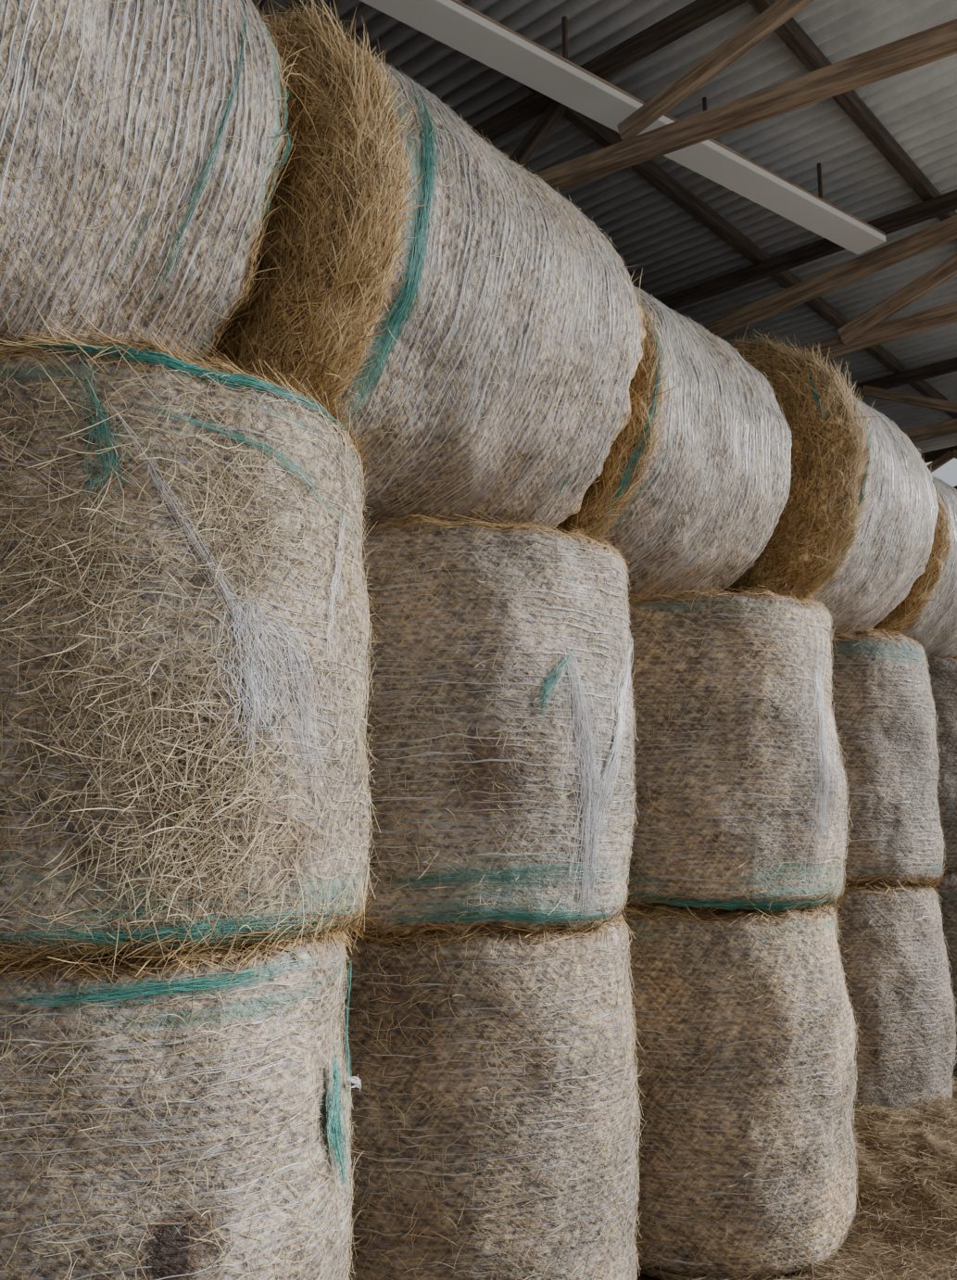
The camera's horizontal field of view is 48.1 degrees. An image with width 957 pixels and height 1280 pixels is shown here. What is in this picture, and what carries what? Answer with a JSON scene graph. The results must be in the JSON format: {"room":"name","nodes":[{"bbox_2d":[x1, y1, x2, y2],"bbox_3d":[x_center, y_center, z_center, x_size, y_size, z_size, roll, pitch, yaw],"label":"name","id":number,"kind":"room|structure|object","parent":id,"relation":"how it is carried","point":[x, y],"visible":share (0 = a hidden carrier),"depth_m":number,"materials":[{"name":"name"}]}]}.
{"room":"farm building","nodes":[
{"label":"farm building","id":0,"kind":"room"},
{"bbox_2d":[251,0,956,453],"bbox_3d":[1.246,-3.160,4.808,6.750,0.056,16.000,-8,-12,41],"label":"ceiling","id":1,"kind":"structure","parent":0,"point":[676,252],"depth_m":6.28,"materials":[{"name":"grey metal"}]},
{"bbox_2d":[635,1161,956,1279],"bbox_3d":[2.454,2.755,6.866,54.000,0.001,46.000,-8,-12,41],"label":"floor","id":2,"kind":"structure","parent":0,"point":[640,1276],"depth_m":3.83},
{"bbox_2d":[0,907,377,1279],"bbox_3d":[-0.900,1.343,2.575,1.320,1.527,1.319,1,-9,-7],"label":"hay bale","id":3,"kind":"object","parent":2,"relation":"on","point":[149,1130],"visible":0.78,"depth_m":2.14,"materials":[{"name":"plant"}]},
{"bbox_2d":[0,300,416,992],"bbox_3d":[-0.923,0.075,2.749,1.356,1.481,1.391,-3,-9,20],"label":"hay bale","id":4,"kind":"object","parent":3,"relation":"on","point":[184,627],"visible":1,"depth_m":2.25,"materials":[{"name":"plant"}]},
{"bbox_2d":[0,0,310,366],"bbox_3d":[-1.260,-1.225,2.572,1.386,1.368,1.392,-8,-12,41],"label":"hay bale","id":5,"kind":"object","parent":4,"relation":"on","point":[143,143],"visible":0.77,"depth_m":2.31,"materials":[{"name":"plant"}]},
{"bbox_2d":[341,907,647,1279],"bbox_3d":[-0.101,1.537,3.495,1.275,1.454,1.300,-8,-12,41],"label":"hay bale","id":6,"kind":"object","parent":2,"relation":"on","point":[495,1107],"visible":0.71,"depth_m":3.00,"materials":[{"name":"plant"}]},
{"bbox_2d":[344,506,644,945],"bbox_3d":[-0.094,0.314,3.681,1.305,1.326,1.303,-4,-10,22],"label":"hay bale","id":7,"kind":"object","parent":6,"relation":"on","point":[502,697],"visible":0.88,"depth_m":3.14,"materials":[{"name":"plant"}]},
{"bbox_2d":[205,0,646,530],"bbox_3d":[-0.390,-1.037,3.514,1.541,1.662,1.633,-8,-13,41],"label":"hay bale","id":8,"kind":"object","parent":7,"relation":"on","point":[486,335],"visible":0.65,"depth_m":2.96,"materials":[{"name":"plant"}]},
{"bbox_2d":[620,899,925,1279],"bbox_3d":[0.914,1.686,4.409,1.290,1.429,1.305,-8,-12,41],"label":"hay bale","id":9,"kind":"object","parent":2,"relation":"on","point":[753,1163],"visible":0.8,"depth_m":3.87,"materials":[{"name":"plant"}]},
{"bbox_2d":[625,584,856,917],"bbox_3d":[0.917,0.515,4.583,1.279,1.355,1.267,-1,-9,4],"label":"hay bale","id":10,"kind":"object","parent":9,"relation":"on","point":[741,787],"visible":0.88,"depth_m":4.04,"materials":[{"name":"plant"}]},
{"bbox_2d":[553,262,791,598],"bbox_3d":[0.482,-0.811,4.463,1.447,1.471,1.366,-8,-12,41],"label":"hay bale","id":11,"kind":"object","parent":10,"relation":"on","point":[694,487],"visible":0.42,"depth_m":4.06,"materials":[{"name":"plant"}]},
{"bbox_2d":[832,875,956,1163],"bbox_3d":[1.772,1.851,5.456,1.364,1.425,1.429,-8,-12,41],"label":"hay bale","id":12,"kind":"object","parent":2,"relation":"on","point":[893,944],"visible":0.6,"depth_m":5.00,"materials":[{"name":"plant"}]},
{"bbox_2d":[830,622,947,899],"bbox_3d":[1.793,0.659,5.705,1.269,1.357,1.286,-8,-12,41],"label":"hay bale","id":13,"kind":"object","parent":12,"relation":"on","point":[883,700],"visible":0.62,"depth_m":5.18,"materials":[{"name":"plant"}]},
{"bbox_2d":[719,322,938,635],"bbox_3d":[1.464,-0.696,5.494,1.553,1.634,1.472,-8,-13,41],"label":"hay bale","id":14,"kind":"object","parent":13,"relation":"on","point":[855,530],"visible":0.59,"depth_m":4.83,"materials":[{"name":"plant"}]},
{"bbox_2d":[838,1151,956,1279],"bbox_3d":[1.462,2.005,3.042,1.265,0.294,2.485,-8,-12,41],"label":"hay","id":15,"kind":"object","parent":2,"relation":"on","point":[918,1240],"visible":1,"depth_m":3.96,"materials":[{"name":"plant"}]},
{"bbox_2d":[916,1111,956,1164],"bbox_3d":[3.592,2.349,5.409,1.300,0.346,3.910,-8,-12,41],"label":"pile","id":16,"kind":"object","parent":2,"relation":"on","point":[946,1143],"visible":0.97,"depth_m":4.46,"materials":[{"name":"plant"}]},
{"bbox_2d":[930,870,956,1080],"bbox_3d":[2.628,2.036,6.446,1.248,1.372,1.251,-8,-12,41],"label":"hay bale","id":17,"kind":"object","parent":2,"relation":"on","point":[948,902],"visible":0.03,"depth_m":5.90},
{"bbox_2d":[925,657,956,872],"bbox_3d":[2.631,0.792,6.643,1.244,1.287,1.252,-8,-12,41],"label":"hay bale","id":18,"kind":"object","parent":17,"relation":"on","point":[943,673],"visible":0.12,"depth_m":6.06},
{"bbox_2d":[870,448,956,659],"bbox_3d":[2.365,-0.478,6.493,1.455,1.438,1.410,-8,-12,41],"label":"hay bale","id":19,"kind":"object","parent":18,"relation":"on","point":[929,612],"visible":0.16,"depth_m":5.86},
{"label":"timber post","id":20,"kind":"object","parent":2,"relation":"on","visible":0},
{"bbox_2d":[471,0,956,192],"bbox_3d":[1.241,-2.486,4.734,6.512,1.165,0.110,-8,-12,41],"label":"roof truss","id":21,"kind":"object","parent":20,"relation":"attached to","point":[940,42],"visible":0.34,"depth_m":4.92,"materials":[{"name":"brown wood"}]},
{"bbox_2d":[519,81,956,418],"bbox_3d":[0.298,-2.943,5.637,0.060,0.100,16.000,-8,-12,41],"label":"roof purlin","id":22,"kind":"structure","parent":21,"relation":"on","point":[602,134],"depth_m":7.01,"materials":[{"name":"brown wood"}]},
{"bbox_2d":[359,0,886,254],"bbox_3d":[0.425,-2.849,5.203,5.054,0.380,0.200,7,-11,-36],"label":"fitting","id":23,"kind":"object","parent":22,"relation":"hanging from","point":[453,23],"visible":0.96,"depth_m":5.26,"materials":[{"name":"white metal"}]},
{"bbox_2d":[748,0,956,239],"bbox_3d":[1.161,-3.063,4.870,0.060,0.100,16.000,-8,-12,41],"label":"roof purlin","id":24,"kind":"structure","parent":21,"relation":"on","point":[792,33],"depth_m":5.89,"materials":[{"name":"brown wood"}]},
{"label":"timber post","id":25,"kind":"object","parent":2,"relation":"on","visible":0},
{"bbox_2d":[920,445,956,472],"bbox_3d":[6.100,-1.863,10.099,6.500,0.635,0.095,-8,-12,41],"label":"roof truss","id":26,"kind":"object","parent":25,"relation":"attached to","point":[939,458],"visible":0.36,"depth_m":11.22,"materials":[{"name":"brown wood"}]},
{"bbox_3d":[-1.224,-0.074,6.576,0.024,5.500,16.001,-8,-12,41],"label":"wall","id":27,"kind":"structure","parent":0,"visible":0},
{"bbox_2d":[657,189,956,361],"bbox_3d":[2.855,-2.336,6.529,6.505,0.805,0.130,-8,-12,41],"label":"roof truss","id":28,"kind":"object","parent":27,"relation":"attached to","point":[867,330],"visible":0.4,"depth_m":6.82,"materials":[{"name":"brown wood"}]},
{"bbox_2d":[846,356,956,443],"bbox_3d":[4.561,-2.127,8.410,6.500,0.635,0.095,-8,-12,41],"label":"roof truss","id":29,"kind":"object","parent":27,"relation":"attached to","point":[879,387],"visible":0.41,"depth_m":9.11,"materials":[{"name":"brown wood"}]}
]}

